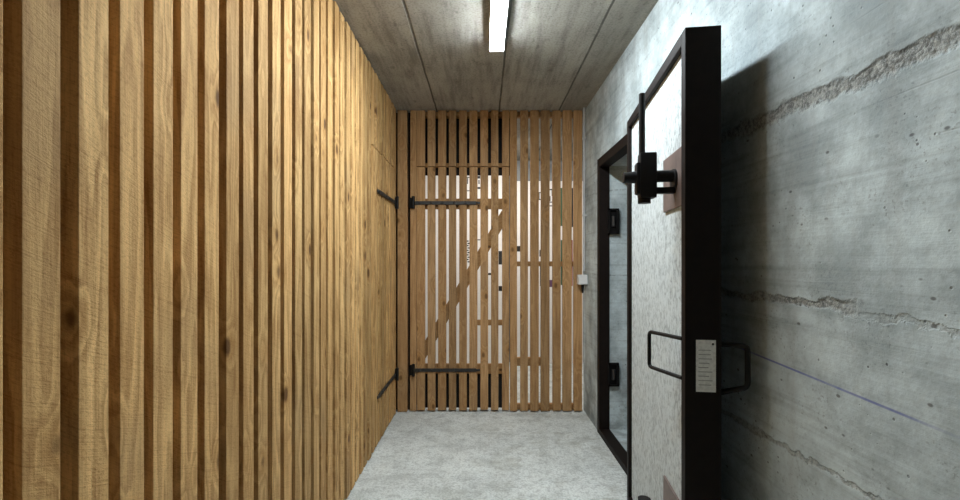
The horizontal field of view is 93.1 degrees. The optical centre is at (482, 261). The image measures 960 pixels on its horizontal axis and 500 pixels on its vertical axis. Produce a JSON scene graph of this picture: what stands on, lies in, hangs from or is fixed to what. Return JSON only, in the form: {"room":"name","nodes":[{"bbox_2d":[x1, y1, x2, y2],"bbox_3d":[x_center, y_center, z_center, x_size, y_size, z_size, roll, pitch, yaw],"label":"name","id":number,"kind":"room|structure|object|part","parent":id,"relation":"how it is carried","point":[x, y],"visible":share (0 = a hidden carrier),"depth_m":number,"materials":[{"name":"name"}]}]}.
{"room":"basement storage corridor","nodes":[
{"label":"basement storage corridor","id":0,"kind":"room"},
{"bbox_2d":[396,113,409,408],"bbox_3d":[-1.174,-0.008,3.734,1.252,2.390,0.132,0,0,0],"label":"wall","id":1,"kind":"structure","parent":0,"point":[396,113],"depth_m":3.67,"materials":[{"name":"brown wood"}]},
{"bbox_2d":[344,362,626,499],"bbox_3d":[0.300,1.247,2.075,4.200,0.120,6.650,0,0,0],"label":"floor","id":2,"kind":"structure","parent":0,"point":[426,454],"depth_m":2.75,"materials":[{"name":"concrete"}]},
{"bbox_2d":[0,0,395,499],"bbox_3d":[-0.719,-0.009,1.172,0.082,2.380,4.785,0,0,0],"label":"wall","id":3,"kind":"structure","parent":2,"relation":"on","point":[185,185],"depth_m":1.03,"materials":[{"name":"brown wood"}]},
{"bbox_3d":[-0.697,-0.963,3.136,0.038,0.473,0.681,0,0,0],"label":"overdoor panel","id":4,"kind":"part","parent":3,"relation":"part of","materials":[{"name":"brown wood"}]},
{"bbox_2d":[371,145,398,452],"bbox_3d":[-0.698,0.229,3.166,0.103,1.893,0.738,0,0,0],"label":"door","id":5,"kind":"structure","parent":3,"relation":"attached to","point":[382,172],"depth_m":3.06,"materials":[{"name":"wood"}]},
{"bbox_2d":[425,176,501,362],"bbox_3d":[-0.259,0.022,5.310,1.089,2.326,0.024,0,0,0],"label":"display board","id":6,"kind":"object","parent":2,"relation":"on","point":[447,177],"visible":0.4,"depth_m":5.30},
{"bbox_2d":[398,110,582,411],"bbox_3d":[0.060,-0.008,3.643,1.471,2.384,0.093,0,0,0],"label":"wall","id":7,"kind":"structure","parent":2,"relation":"on","point":[441,138],"depth_m":3.60,"materials":[{"name":"brown wood"}]},
{"bbox_3d":[-0.638,-0.008,3.626,0.074,2.384,0.059,0,0,0],"label":"corner post","id":8,"kind":"part","parent":7,"relation":"part of","materials":[{"name":"brown wood"}]},
{"bbox_2d":[410,167,509,409],"bbox_3d":[-0.182,0.211,3.620,0.793,1.927,0.108,0,0,0],"label":"gate","id":9,"kind":"object","parent":7,"relation":"attached to","point":[441,385],"visible":1,"depth_m":3.60,"materials":[{"name":"wood"}]},
{"bbox_3d":[-0.156,0.854,3.647,0.723,0.080,0.027,0,0,0],"label":"rail","id":10,"kind":"part","parent":9,"relation":"part of","materials":[{"name":"brown wood"}]},
{"bbox_3d":[-0.156,-0.465,3.647,0.723,0.084,0.027,0,0,0],"label":"rail","id":11,"kind":"part","parent":9,"relation":"part of","materials":[{"name":"brown wood"}]},
{"bbox_3d":[0.071,0.485,3.647,0.269,0.044,0.027,0,0,0],"label":"rail","id":12,"kind":"part","parent":9,"relation":"part of","materials":[{"name":"brown wood"}]},
{"bbox_3d":[-0.157,-0.979,3.615,0.730,0.442,0.034,0,0,0],"label":"overdoor panel","id":13,"kind":"part","parent":7,"relation":"part of","materials":[{"name":"brown wood"}]},
{"bbox_3d":[-0.158,-0.775,3.651,0.728,0.030,0.037,0,0,0],"label":"rail","id":14,"kind":"part","parent":7,"relation":"part of","materials":[{"name":"brown wood"}]},
{"bbox_3d":[0.113,-1.179,3.654,1.365,0.041,0.042,0,0,0],"label":"rail","id":15,"kind":"part","parent":7,"relation":"part of","materials":[{"name":"brown wood"}]},
{"bbox_3d":[0.340,0.797,3.654,0.245,0.065,0.042,0,0,0],"label":"rail","id":16,"kind":"part","parent":7,"relation":"part of","materials":[{"name":"brown wood"}]},
{"bbox_3d":[0.502,1.157,3.654,0.578,0.044,0.042,0,0,0],"label":"rail","id":17,"kind":"part","parent":7,"relation":"part of","materials":[{"name":"brown wood"}]},
{"bbox_3d":[0.504,0.015,3.654,0.574,0.040,0.042,0,0,0],"label":"rail","id":18,"kind":"part","parent":7,"relation":"part of","materials":[{"name":"brown wood"}]},
{"bbox_3d":[0.498,-0.011,3.615,0.572,2.377,0.033,0,0,0],"label":"slat panel","id":19,"kind":"part","parent":7,"relation":"part of","materials":[{"name":"brown wood"}]},
{"bbox_2d":[517,181,582,363],"bbox_3d":[0.746,0.121,5.310,0.839,2.128,0.024,0,0,0],"label":"display board","id":20,"kind":"object","parent":2,"relation":"on","point":[518,182],"visible":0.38,"depth_m":5.30,"materials":[{"name":"white"}]},
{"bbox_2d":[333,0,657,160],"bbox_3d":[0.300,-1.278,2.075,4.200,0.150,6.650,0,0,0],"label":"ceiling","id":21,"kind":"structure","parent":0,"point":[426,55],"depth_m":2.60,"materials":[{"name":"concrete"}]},
{"bbox_2d":[489,0,508,52],"bbox_3d":[0.074,-1.170,1.890,0.080,0.066,1.164,0,0,0],"label":"lamp","id":22,"kind":"object","parent":21,"relation":"attached to","point":[498,9],"visible":1,"depth_m":2.20,"materials":[{"name":"white plastic"}]},
{"bbox_2d":[509,161,582,361],"bbox_3d":[0.300,-0.008,5.475,4.200,2.390,0.150,0,0,0],"label":"wall","id":23,"kind":"structure","parent":0,"point":[518,162],"depth_m":5.40,"materials":[{"name":"concrete"}]},
{"bbox_2d":[583,0,959,499],"bbox_3d":[0.932,-0.008,1.202,0.250,2.390,4.905,0,0,0],"label":"wall","id":24,"kind":"structure","parent":0,"point":[840,119],"depth_m":1.08,"materials":[{"name":"concrete"}]},
{"bbox_2d":[577,275,586,292],"bbox_3d":[0.772,0.171,3.542,0.070,0.143,0.075,0,0,0],"label":"junction box","id":25,"kind":"object","parent":24,"relation":"attached to","point":[581,279],"visible":1,"depth_m":3.51,"materials":[{"name":"white plastic"}]},
{"bbox_3d":[0.773,0.137,3.508,0.052,0.064,0.005,0,0,0],"label":"lid","id":26,"kind":"part","parent":25,"relation":"part of","materials":[{"name":"white plastic"}]},
{"bbox_2d":[582,107,586,270],"bbox_3d":[0.791,-0.568,3.545,0.031,1.269,0.024,0,0,0],"label":"conduit","id":27,"kind":"object","parent":24,"relation":"attached to","point":[584,138],"visible":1,"depth_m":3.54,"materials":[{"name":"grey plastic"}]},
{"bbox_2d":[597,134,626,474],"bbox_3d":[0.864,0.236,2.725,0.130,1.899,0.920,0,0,0],"label":"trim","id":28,"kind":"structure","parent":24,"relation":"attached to","point":[607,218],"depth_m":3.12,"materials":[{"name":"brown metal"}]},
{"bbox_2d":[622,25,750,499],"bbox_3d":[0.656,0.239,1.772,0.326,1.839,0.945,0,0,7],"label":"door","id":29,"kind":"structure","parent":24,"relation":"in","point":[672,177],"depth_m":1.43,"materials":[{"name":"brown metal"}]},
{"bbox_3d":[0.511,-0.438,1.462,0.020,0.211,0.019,0,0,7],"label":"lever","id":30,"kind":"part","parent":29,"relation":"part of","materials":[{"name":"black metal"}]},
{"bbox_3d":[0.569,0.286,1.427,0.012,0.129,0.162,0,0,-16],"label":"pull handle","id":31,"kind":"part","parent":29,"relation":"part of","materials":[{"name":"black metal"}]},
{"bbox_3d":[0.617,0.833,1.470,0.007,0.180,0.232,0,0,7],"label":"lock plate","id":32,"kind":"part","parent":29,"relation":"part of","materials":[{"name":"grey metal"}]},
{"bbox_3d":[0.617,-0.262,1.470,0.007,0.180,0.232,0,0,7],"label":"lock plate","id":33,"kind":"part","parent":29,"relation":"part of","materials":[{"name":"metal"}]},
{"bbox_2d":[698,350,712,385],"bbox_3d":[0.640,0.304,1.308,0.039,0.102,0.001,0,0,7],"label":"print","id":34,"kind":"object","parent":29,"relation":"attached to","point":[698,350],"depth_m":1.31},
{"bbox_3d":[0.641,0.299,1.309,0.054,0.149,0.002,0,0,7],"label":"rating plate","id":35,"kind":"part","parent":29,"relation":"part of","materials":[{"name":"grey metal"}]},
{"bbox_3d":[0.721,0.314,1.319,0.096,0.164,0.015,0,0,43],"label":"pull handle","id":36,"kind":"part","parent":29,"relation":"part of","materials":[{"name":"black metal"}]}
]}

